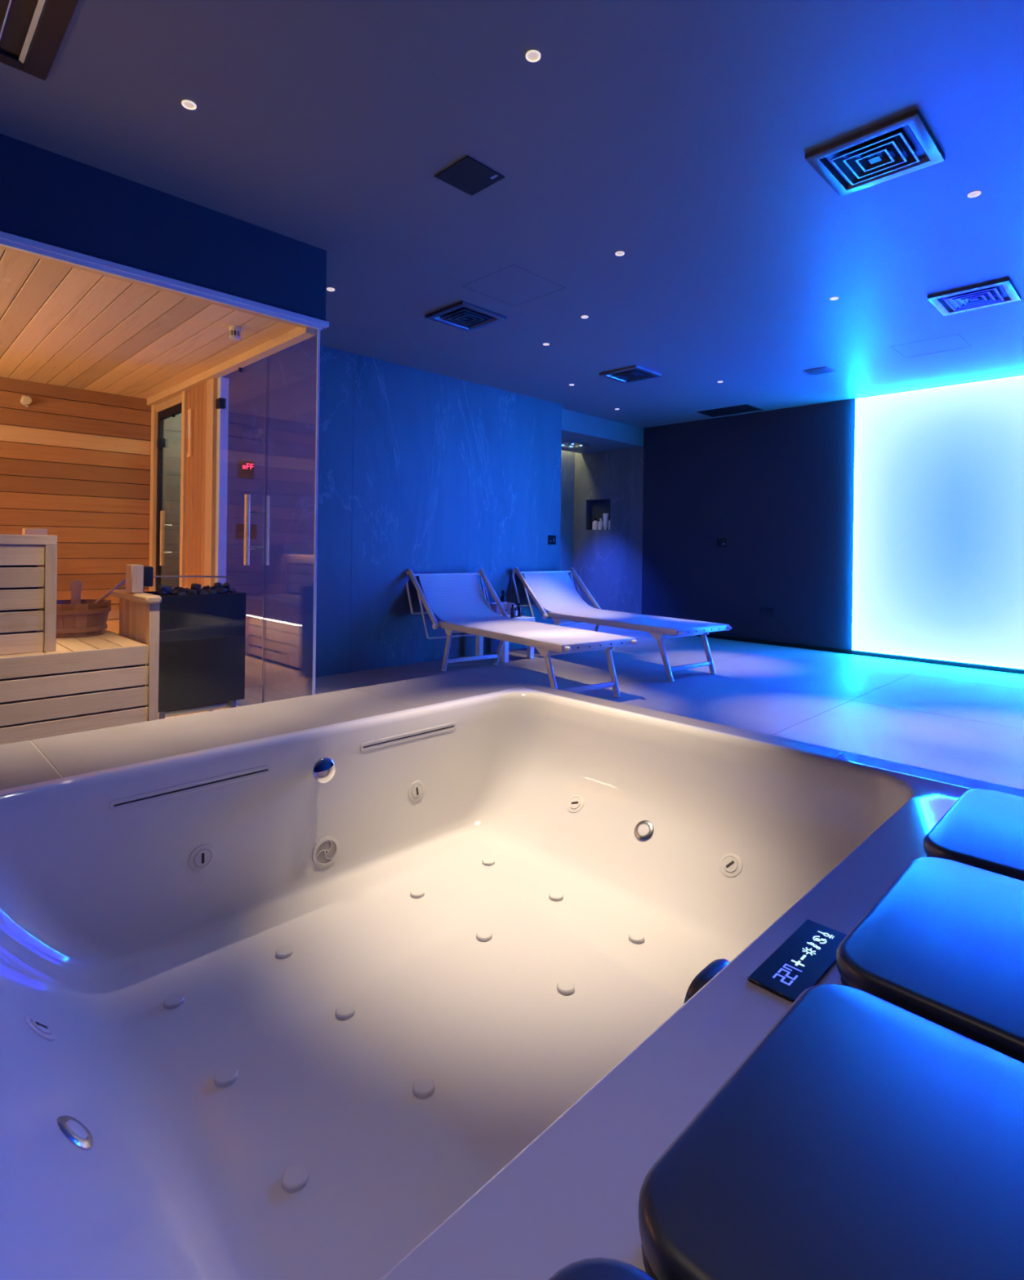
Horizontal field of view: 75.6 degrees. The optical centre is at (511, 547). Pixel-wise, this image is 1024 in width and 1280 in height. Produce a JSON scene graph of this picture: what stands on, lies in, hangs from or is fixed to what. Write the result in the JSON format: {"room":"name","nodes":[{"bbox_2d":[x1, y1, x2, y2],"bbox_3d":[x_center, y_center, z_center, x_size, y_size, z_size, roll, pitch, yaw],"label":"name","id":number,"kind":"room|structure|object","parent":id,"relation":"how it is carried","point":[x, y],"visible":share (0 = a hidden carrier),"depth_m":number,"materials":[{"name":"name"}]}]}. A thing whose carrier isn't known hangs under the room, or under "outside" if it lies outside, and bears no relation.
{"room":"spa","nodes":[
{"label":"spa","id":0,"kind":"room"},
{"bbox_2d":[0,377,151,634],"bbox_3d":[-3.969,-0.102,4.471,2.860,2.277,0.120,1,0,-45],"label":"wall","id":1,"kind":"structure","parent":0,"point":[75,463],"depth_m":5.05,"materials":[{"name":"brown wood"}]},
{"bbox_2d":[20,395,31,407],"bbox_3d":[-3.514,-1.060,4.776,0.060,0.085,0.066,1,0,-45],"label":"sensor","id":2,"kind":"object","parent":1,"relation":"attached to","point":[26,400],"visible":1,"depth_m":4.76,"materials":[{"name":"beige plastic"}]},
{"bbox_2d":[0,248,297,399],"bbox_3d":[-3.056,-1.230,3.474,2.911,0.050,2.800,1,0,-45],"label":"ceiling","id":3,"kind":"structure","parent":0,"point":[60,325],"depth_m":3.64,"materials":[{"name":"brown wood"}]},
{"bbox_2d":[226,325,243,341],"bbox_3d":[-1.490,-1.149,3.549,0.085,0.066,0.060,1,0,-45],"label":"sensor","id":4,"kind":"object","parent":3,"relation":"attached to","point":[234,331],"visible":1,"depth_m":3.53,"materials":[{"name":"beige plastic"}]},
{"bbox_2d":[228,329,240,337],"bbox_3d":[-1.490,-1.144,3.549,0.057,0.028,0.058,1,0,-45],"label":"grille","id":5,"kind":"object","parent":4,"relation":"attached to","point":[232,333],"depth_m":3.53,"materials":[{"name":"beige plastic"}]},
{"bbox_2d":[0,133,326,320],"bbox_3d":[-2.543,-1.408,3.049,2.856,0.378,1.539,1,0,-45],"label":"wall","id":6,"kind":"structure","parent":0,"point":[46,197],"depth_m":2.90,"materials":[{"name":"blue paint"}]},
{"bbox_2d":[0,231,328,329],"bbox_3d":[-2.005,-1.190,2.514,2.870,0.044,0.044,1,0,-45],"label":"trim","id":7,"kind":"structure","parent":6,"relation":"attached to","point":[6,240],"depth_m":2.90,"materials":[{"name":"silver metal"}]},
{"bbox_2d":[311,328,319,694],"bbox_3d":[-1.248,-0.074,3.702,0.012,2.170,0.614,1,0,-45],"label":"glass panel","id":8,"kind":"object","parent":6,"relation":"in","point":[317,329],"depth_m":3.48,"materials":[{"name":"clear glass"}]},
{"bbox_2d":[161,413,181,589],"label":"window","id":9,"kind":"structure","parent":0,"point":[171,425],"depth_m":5.69,"materials":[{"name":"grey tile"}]},
{"bbox_2d":[178,376,222,589],"bbox_3d":[-2.225,-0.093,4.694,0.070,2.200,0.600,1,0,-45],"label":"wall","id":10,"kind":"structure","parent":0,"point":[193,469],"depth_m":4.73,"materials":[{"name":"brown wood"}]},
{"bbox_2d":[148,394,182,591],"bbox_3d":[-2.693,-0.089,5.134,0.105,2.180,0.715,1,0,-45],"label":"door","id":11,"kind":"structure","parent":10,"relation":"in","point":[171,407],"depth_m":5.33,"materials":[{"name":"brown wood"}]},
{"bbox_2d":[186,408,192,457],"bbox_3d":[-2.328,-0.824,4.764,0.027,0.344,0.060,1,0,-45],"label":"thermometer","id":12,"kind":"object","parent":10,"relation":"attached to","point":[189,413],"visible":1,"depth_m":4.75,"materials":[{"name":"brown wood"}]},
{"bbox_2d":[146,326,316,405],"bbox_3d":[-2.002,-1.165,4.435,0.060,0.050,2.680,1,0,-45],"label":"trim","id":13,"kind":"structure","parent":10,"relation":"attached to","point":[297,335],"depth_m":4.08,"materials":[{"name":"brown wood"}]},
{"bbox_2d":[204,357,269,702],"bbox_3d":[-1.775,-0.076,4.233,0.152,2.180,0.877,1,0,-45],"label":"door","id":14,"kind":"structure","parent":10,"relation":"in","point":[217,388],"depth_m":4.44,"materials":[{"name":"clear glass"}]},
{"bbox_2d":[222,341,561,687],"bbox_3d":[-0.824,-0.273,5.945,3.678,2.600,0.130,1,0,-45],"label":"stone wall","id":15,"kind":"structure","parent":0,"point":[420,471],"depth_m":5.52,"materials":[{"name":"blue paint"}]},
{"bbox_2d":[239,460,253,479],"bbox_3d":[-1.912,-0.559,4.761,0.105,0.125,0.012,1,0,-45],"label":"controller","id":16,"kind":"object","parent":15,"relation":"attached to","point":[246,468],"visible":1,"depth_m":4.76,"materials":[{"name":"black plastic"}]},
{"bbox_2d":[236,524,257,538],"bbox_3d":[-1.914,-0.113,4.767,0.145,0.105,0.011,1,0,-45],"label":"wall switch","id":17,"kind":"object","parent":15,"relation":"attached to","point":[240,527],"visible":0.74,"depth_m":4.75,"materials":[{"name":"black"}]},
{"bbox_2d":[547,535,555,544],"bbox_3d":[0.431,-0.078,7.092,0.125,0.100,0.011,1,0,-45],"label":"wall switch","id":18,"kind":"object","parent":15,"relation":"attached to","point":[551,539],"visible":1,"depth_m":7.09,"materials":[{"name":"black plastic"}]},
{"bbox_2d":[0,0,1023,427],"bbox_3d":[0.917,-1.609,2.507,10.000,0.121,7.500,1,0,-45],"label":"ceiling","id":19,"kind":"structure","parent":0,"point":[675,137],"depth_m":2.70,"materials":[{"name":"grey paint"}]},
{"bbox_2d":[0,0,78,80],"bbox_3d":[-1.612,-1.576,1.790,0.670,0.016,0.553,1,0,-45],"label":"ceiling vent","id":20,"kind":"object","parent":19,"relation":"in","point":[32,32],"visible":1,"depth_m":2.01,"materials":[{"name":"black"}]},
{"bbox_2d":[181,99,195,110],"bbox_3d":[-1.151,-1.575,2.352,0.048,0.005,0.048,1,0,-45],"label":"recessed light","id":21,"kind":"object","parent":19,"relation":"in","point":[188,104],"visible":1,"depth_m":2.35,"materials":[{"name":"beige"}]},
{"bbox_2d":[326,287,334,291],"bbox_3d":[-1.108,-1.575,4.035,0.048,0.005,0.048,1,0,-45],"label":"recessed light","id":22,"kind":"object","parent":19,"relation":"in","point":[330,289],"visible":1,"depth_m":4.03,"materials":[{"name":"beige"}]},
{"bbox_2d":[425,300,506,331],"bbox_3d":[-0.312,-1.555,4.469,0.391,0.023,0.391,1,0,-45],"label":"ceiling vent","id":23,"kind":"object","parent":19,"relation":"in","point":[462,315],"visible":1,"depth_m":4.45,"materials":[{"name":"grey metal"}]},
{"bbox_2d":[434,155,504,195],"bbox_3d":[-0.178,-1.560,2.782,0.208,0.007,0.210,1,0,-45],"label":"ceiling speaker","id":24,"kind":"object","parent":19,"relation":"attached to","point":[468,175],"visible":1,"depth_m":2.77,"materials":[{"name":"black"}]},
{"bbox_2d":[525,49,540,62],"bbox_3d":[0.067,-1.558,2.096,0.048,0.005,0.048,1,0,-45],"label":"recessed light","id":25,"kind":"object","parent":19,"relation":"in","point":[532,55],"visible":1,"depth_m":2.10,"materials":[{"name":"beige"}]},
{"bbox_2d":[614,251,624,256],"bbox_3d":[0.570,-1.551,3.490,0.048,0.005,0.048,1,0,-45],"label":"recessed light","id":26,"kind":"object","parent":19,"relation":"in","point":[618,253],"visible":1,"depth_m":3.49,"materials":[{"name":"beige"}]},
{"bbox_2d":[599,364,661,383],"bbox_3d":[1.054,-1.536,5.884,0.393,0.023,0.393,1,0,-45],"label":"ceiling vent","id":27,"kind":"object","parent":19,"relation":"in","point":[633,373],"visible":1,"depth_m":5.86,"materials":[{"name":"grey metal"}]},
{"bbox_2d":[696,404,761,417],"bbox_3d":[2.432,-1.522,7.389,0.380,0.010,0.604,1,0,-45],"label":"ceiling slot","id":28,"kind":"object","parent":19,"relation":"attached to","point":[741,408],"visible":1,"depth_m":7.36,"materials":[{"name":"black"}]},
{"bbox_2d":[803,366,835,375],"bbox_3d":[2.656,-1.520,5.705,0.210,0.008,0.190,1,0,-45],"label":"ceiling plate","id":29,"kind":"object","parent":19,"relation":"attached to","point":[824,370],"visible":1,"depth_m":5.68,"materials":[{"name":"grey metal"}]},
{"bbox_2d":[829,297,838,300],"bbox_3d":[1.985,-1.532,4.068,0.048,0.005,0.048,1,0,-45],"label":"recessed light","id":30,"kind":"object","parent":19,"relation":"in","point":[832,298],"visible":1,"depth_m":4.07,"materials":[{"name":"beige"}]},
{"bbox_2d":[804,108,944,196],"bbox_3d":[1.427,-1.530,2.596,0.388,0.023,0.388,1,0,-45],"label":"ceiling vent","id":31,"kind":"object","parent":19,"relation":"in","point":[902,144],"visible":1,"depth_m":2.58,"materials":[{"name":"grey metal"}]},
{"bbox_2d":[927,277,1021,315],"bbox_3d":[2.804,-1.511,4.006,0.401,0.023,0.401,1,0,-45],"label":"ceiling vent","id":32,"kind":"object","parent":19,"relation":"in","point":[1002,291],"visible":1,"depth_m":3.98,"materials":[{"name":"grey metal"}]},
{"bbox_2d":[967,191,981,197],"bbox_3d":[2.006,-1.531,2.866,0.048,0.005,0.048,1,0,-45],"label":"recessed light","id":33,"kind":"object","parent":19,"relation":"in","point":[975,193],"visible":1,"depth_m":2.86,"materials":[{"name":"beige"}]},
{"bbox_2d":[0,670,1023,796],"bbox_3d":[-0.114,0.803,0.118,4.020,0.467,4.312,1,0,-45],"label":"tub surround","id":34,"kind":"object","parent":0,"point":[25,762],"visible":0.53,"depth_m":2.03,"materials":[{"name":"beige tile"}]},
{"bbox_2d":[0,687,973,1279],"bbox_3d":[0.277,0.785,0.990,1.993,0.454,2.711,1,0,-45],"label":"hot tub","id":35,"kind":"object","parent":34,"relation":"in","point":[436,991],"visible":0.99,"depth_m":1.46,"materials":[{"name":"white plastic"}]},
{"bbox_2d":[548,1257,654,1279],"bbox_3d":[0.162,0.539,0.106,0.431,0.044,0.712,1,0,-45],"label":"seat cushion","id":36,"kind":"object","parent":35,"relation":"on","point":[597,1268],"visible":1,"depth_m":0.47,"materials":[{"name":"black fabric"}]},
{"bbox_2d":[684,958,729,1003],"bbox_3d":[0.274,0.622,0.905,0.108,0.091,0.046,1,0,-45],"label":"pillow","id":37,"kind":"object","parent":35,"relation":"on","point":[717,966],"depth_m":0.89,"materials":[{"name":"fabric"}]},
{"bbox_2d":[638,983,1023,1279],"bbox_3d":[0.478,0.544,0.417,0.429,0.044,0.709,1,0,-45],"label":"seat cushion","id":38,"kind":"object","parent":35,"relation":"on","point":[864,1136],"visible":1,"depth_m":0.56,"materials":[{"name":"black faux leather"}]},
{"bbox_2d":[835,857,1023,1062],"bbox_3d":[0.803,0.548,0.743,0.444,0.044,0.713,1,0,-45],"label":"seat cushion","id":39,"kind":"object","parent":35,"relation":"on","point":[943,944],"visible":0.88,"depth_m":0.85,"materials":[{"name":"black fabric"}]},
{"bbox_2d":[923,789,1023,881],"bbox_3d":[1.127,0.553,1.072,0.430,0.044,0.724,1,0,-45],"label":"seat cushion","id":40,"kind":"object","parent":35,"relation":"on","point":[984,828],"visible":0.78,"depth_m":1.21,"materials":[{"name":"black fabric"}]},
{"bbox_2d":[559,449,574,622],"bbox_3d":[0.047,-0.246,8.646,2.439,2.570,0.185,1,0,-45],"label":"wall","id":41,"kind":"structure","parent":0,"point":[567,458],"depth_m":9.23,"materials":[{"name":"stone"}]},
{"bbox_2d":[164,622,1023,789],"bbox_3d":[0.421,1.086,2.968,10.000,0.156,8.800,1,0,-45],"label":"floor","id":42,"kind":"structure","parent":0,"point":[968,722],"depth_m":4.83,"materials":[{"name":"grey tile"}]},
{"bbox_2d":[0,629,148,744],"bbox_3d":[-3.013,0.691,3.494,1.257,0.530,2.620,1,0,-45],"label":"bench","id":43,"kind":"object","parent":42,"relation":"on","point":[94,682],"visible":0.59,"depth_m":2.80,"materials":[{"name":"brown wood"}]},
{"bbox_2d":[0,533,57,655],"bbox_3d":[-3.368,0.175,3.183,1.505,0.491,2.550,1,0,-45],"label":"bench","id":44,"kind":"object","parent":43,"relation":"on","point":[27,609],"visible":1,"depth_m":2.74,"materials":[{"name":"brown wood"}]},
{"bbox_2d":[22,528,47,535],"bbox_3d":[-2.063,-0.053,2.855,0.080,0.054,0.060,1,0,-45],"label":"wooden block","id":45,"kind":"object","parent":44,"relation":"on","point":[24,531],"visible":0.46,"depth_m":2.83,"materials":[{"name":"brown wood"}]},
{"bbox_2d":[41,580,111,638],"bbox_3d":[-2.187,0.304,3.301,0.316,0.267,0.319,1,0,-45],"label":"wooden bucket","id":46,"kind":"object","parent":43,"relation":"on","point":[77,617],"visible":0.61,"depth_m":3.22,"materials":[{"name":"brown wood"}]},
{"bbox_2d":[93,577,125,603],"bbox_3d":[-2.088,0.257,3.363,0.271,0.214,0.094,1,0,-45],"label":"ladle","id":47,"kind":"object","parent":46,"relation":"in","point":[122,581],"visible":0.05,"depth_m":3.40,"materials":[{"name":"brown wood"}]},
{"bbox_2d":[111,589,161,720],"bbox_3d":[-1.825,0.595,3.193,0.067,0.755,0.568,1,0,-45],"label":"guard","id":48,"kind":"object","parent":42,"relation":"on","point":[139,613],"visible":0.7,"depth_m":3.02,"materials":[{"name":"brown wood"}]},
{"bbox_2d":[125,564,236,593],"bbox_3d":[-1.647,0.152,3.327,0.510,0.134,0.100,1,0,-45],"label":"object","id":49,"kind":"object","parent":48,"relation":"on","point":[138,576],"visible":1,"depth_m":3.15,"materials":[{"name":"brown wood"}]},
{"bbox_2d":[142,591,245,719],"bbox_3d":[-1.698,0.607,3.486,0.460,0.741,0.390,1,0,-45],"label":"heater","id":50,"kind":"object","parent":42,"relation":"on","point":[202,659],"visible":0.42,"depth_m":3.34,"materials":[{"name":"black metal"}]},
{"bbox_2d":[155,584,171,595],"bbox_3d":[-1.735,0.213,3.296,0.058,0.057,0.065,1,0,33],"label":"stone","id":51,"kind":"object","parent":50,"relation":"on","point":[162,590],"visible":1,"depth_m":3.27,"materials":[{"name":"grey stone"}]},
{"bbox_2d":[171,589,179,595],"bbox_3d":[-1.721,0.236,3.380,0.041,0.040,0.041,1,0,-28],"label":"stone","id":52,"kind":"object","parent":50,"relation":"on","point":[175,592],"visible":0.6,"depth_m":3.37,"materials":[{"name":"grey stone"}]},
{"bbox_2d":[176,586,186,591],"bbox_3d":[-1.738,0.226,3.474,0.043,0.033,0.044,1,0,20],"label":"stone","id":53,"kind":"object","parent":50,"relation":"on","point":[180,589],"visible":0.54,"depth_m":3.46,"materials":[{"name":"grey stone"}]},
{"bbox_2d":[177,591,186,595],"bbox_3d":[-1.665,0.238,3.330,0.032,0.033,0.045,1,0,33],"label":"stone","id":54,"kind":"object","parent":50,"relation":"on","point":[179,593],"visible":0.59,"depth_m":3.32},
{"bbox_2d":[182,588,191,594],"bbox_3d":[-1.683,0.228,3.416,0.040,0.031,0.044,1,0,4],"label":"stone","id":55,"kind":"object","parent":50,"relation":"on","point":[186,591],"visible":0.58,"depth_m":3.41,"materials":[{"name":"grey stone"}]},
{"bbox_2d":[187,589,196,595],"bbox_3d":[-1.627,0.230,3.360,0.040,0.031,0.033,1,0,-41],"label":"stone","id":56,"kind":"object","parent":50,"relation":"on","point":[193,591],"visible":0.89,"depth_m":3.35,"materials":[{"name":"grey stone"}]},
{"bbox_2d":[190,582,200,590],"bbox_3d":[-1.635,0.205,3.417,0.048,0.037,0.043,1,0,8],"label":"stone","id":57,"kind":"object","parent":50,"relation":"on","point":[193,586],"visible":0.96,"depth_m":3.40,"materials":[{"name":"grey stone"}]},
{"bbox_2d":[199,589,208,594],"bbox_3d":[-1.587,0.237,3.403,0.042,0.039,0.048,1,0,44],"label":"stone","id":58,"kind":"object","parent":50,"relation":"on","point":[202,592],"visible":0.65,"depth_m":3.39,"materials":[{"name":"grey stone"}]},
{"bbox_2d":[202,585,209,590],"bbox_3d":[-1.681,0.227,3.629,0.038,0.035,0.034,1,0,-35],"label":"stone","id":59,"kind":"object","parent":50,"relation":"on","point":[206,587],"visible":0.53,"depth_m":3.62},
{"bbox_2d":[207,589,217,594],"bbox_3d":[-1.560,0.239,3.434,0.042,0.039,0.051,1,0,-3],"label":"stone","id":60,"kind":"object","parent":50,"relation":"on","point":[211,591],"visible":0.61,"depth_m":3.42,"materials":[{"name":"grey stone"}]},
{"bbox_2d":[213,582,222,587],"bbox_3d":[-1.588,0.205,3.567,0.037,0.031,0.034,1,0,16],"label":"stone","id":61,"kind":"object","parent":50,"relation":"on","point":[217,584],"visible":0.98,"depth_m":3.56,"materials":[{"name":"grey stone"}]},
{"bbox_2d":[217,587,228,593],"bbox_3d":[-1.522,0.228,3.481,0.038,0.032,0.049,1,0,27],"label":"stone","id":62,"kind":"object","parent":50,"relation":"on","point":[221,590],"visible":0.98,"depth_m":3.47,"materials":[{"name":"grey stone"}]},
{"bbox_2d":[221,582,230,588],"bbox_3d":[-1.522,0.205,3.519,0.042,0.035,0.043,1,0,12],"label":"stone","id":63,"kind":"object","parent":50,"relation":"on","point":[226,585],"visible":0.94,"depth_m":3.51,"materials":[{"name":"grey stone"}]},
{"bbox_2d":[228,587,236,593],"bbox_3d":[-1.484,0.232,3.509,0.037,0.033,0.036,1,0,-41],"label":"stone","id":64,"kind":"object","parent":50,"relation":"on","point":[232,590],"visible":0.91,"depth_m":3.50,"materials":[{"name":"grey stone"}]},
{"bbox_2d":[475,615,534,662],"bbox_3d":[-0.066,0.847,6.210,0.390,0.382,0.400,1,0,-45],"label":"side table","id":65,"kind":"object","parent":42,"relation":"on","point":[479,639],"visible":0.3,"depth_m":6.18,"materials":[{"name":"white laminate"}]},
{"bbox_2d":[489,601,514,616],"bbox_3d":[-0.095,0.592,6.293,0.208,0.125,0.118,1,0,-37],"label":"storage box","id":66,"kind":"object","parent":65,"relation":"on","point":[495,607],"visible":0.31,"depth_m":6.33,"materials":[{"name":"white plastic"}]},
{"bbox_2d":[500,590,506,602],"bbox_3d":[-0.087,0.537,6.428,0.056,0.235,0.055,1,0,-45],"label":"bottle","id":67,"kind":"object","parent":65,"relation":"on","point":[503,599],"visible":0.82,"depth_m":6.41,"materials":[{"name":"black glass"}]},
{"bbox_2d":[510,604,515,617],"bbox_3d":[0.006,0.593,6.141,0.042,0.125,0.041,1,0,-45],"label":"bottle","id":68,"kind":"object","parent":65,"relation":"on","point":[512,609],"visible":1,"depth_m":6.12,"materials":[{"name":"black glass"}]},
{"bbox_2d":[514,604,517,617],"bbox_3d":[0.031,0.598,6.197,0.043,0.115,0.042,1,0,-45],"label":"bottle","id":69,"kind":"object","parent":65,"relation":"on","point":[515,606],"visible":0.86,"depth_m":6.18,"materials":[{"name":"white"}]},
{"bbox_2d":[516,603,521,617],"bbox_3d":[0.068,0.591,6.238,0.042,0.130,0.041,1,0,-45],"label":"bottle","id":70,"kind":"object","parent":65,"relation":"on","point":[519,608],"visible":1,"depth_m":6.22,"materials":[{"name":"black glass"}]},
{"bbox_2d":[405,568,637,697],"bbox_3d":[-0.004,0.619,5.190,0.805,0.839,2.077,1,0,-37],"label":"sun lounger","id":71,"kind":"object","parent":42,"relation":"on","point":[458,600],"visible":0.97,"depth_m":5.42,"materials":[{"name":"white fabric"}]},
{"bbox_2d":[511,566,731,681],"bbox_3d":[0.937,0.632,6.081,0.805,0.839,2.077,1,0,-37],"label":"sun lounger","id":72,"kind":"object","parent":42,"relation":"on","point":[553,591],"visible":0.91,"depth_m":6.24,"materials":[{"name":"white fabric"}]},
{"bbox_2d":[560,408,643,453],"bbox_3d":[0.450,-1.487,8.222,2.189,0.337,1.330,1,0,-45],"label":"ceiling","id":73,"kind":"structure","parent":0,"point":[602,434],"depth_m":8.04,"materials":[{"name":"grey paint"}]},
{"bbox_2d":[561,440,591,448],"bbox_3d":[0.760,-1.300,8.369,0.340,0.026,0.340,1,0,-45],"label":"shower head","id":74,"kind":"object","parent":73,"relation":"attached to","point":[571,444],"visible":0.86,"depth_m":8.30},
{"bbox_2d":[573,374,1022,649],"bbox_3d":[3.893,-0.207,6.393,0.150,2.600,8.800,1,0,-45],"label":"wall","id":75,"kind":"structure","parent":0,"point":[778,484],"depth_m":7.63,"materials":[{"name":"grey paint"}]},
{"bbox_2d":[592,516,598,529],"bbox_3d":[1.152,-0.330,9.116,0.080,0.178,0.079,1,0,-45],"label":"bottle","id":76,"kind":"object","parent":75,"relation":"in","point":[595,524],"visible":1,"depth_m":9.08,"materials":[{"name":"white plastic"}]},
{"bbox_2d":[591,499,610,529],"bbox_3d":[1.273,-0.444,9.123,0.050,0.440,0.430,1,0,-45],"label":"wall niche","id":77,"kind":"object","parent":75,"relation":"in","point":[598,507],"visible":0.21,"depth_m":9.15,"materials":[{"name":"stone"}]},
{"bbox_2d":[598,518,603,529],"bbox_3d":[1.217,-0.318,9.050,0.064,0.155,0.063,1,0,-45],"label":"bottle","id":78,"kind":"object","parent":75,"relation":"in","point":[600,522],"visible":1,"depth_m":9.02,"materials":[{"name":"white plastic"}]},
{"bbox_2d":[602,513,608,529],"bbox_3d":[1.275,-0.350,8.992,0.089,0.222,0.049,1,0,19],"label":"tube","id":79,"kind":"object","parent":75,"relation":"on","point":[605,515],"visible":1,"depth_m":8.97,"materials":[{"name":"white plastic"}]},
{"bbox_2d":[716,537,727,546],"bbox_3d":[2.458,-0.053,7.723,0.011,0.105,0.135,1,0,-45],"label":"wall switch","id":80,"kind":"object","parent":75,"relation":"attached to","point":[721,542],"visible":1,"depth_m":7.72,"materials":[{"name":"black plastic"}]},
{"bbox_2d":[760,607,773,617],"bbox_3d":[2.832,0.725,7.335,0.010,0.100,0.135,1,0,-45],"label":"wall socket","id":81,"kind":"object","parent":75,"relation":"attached to","point":[765,612],"visible":1,"depth_m":7.33,"materials":[{"name":"black plastic"}]},
{"bbox_2d":[693,634,1023,674],"bbox_3d":[4.289,1.077,5.861,0.012,0.041,7.462,1,0,-45],"label":"baseboard","id":82,"kind":"structure","parent":75,"relation":"attached to","point":[713,636],"depth_m":6.54,"materials":[{"name":"black"}]},
{"bbox_2d":[851,374,1023,669],"bbox_3d":[4.092,-0.224,6.073,0.018,2.553,1.773,1,0,-45],"label":"light panel","id":83,"kind":"object","parent":75,"relation":"attached to","point":[938,522],"visible":1,"depth_m":6.14,"materials":[{"name":"white"}]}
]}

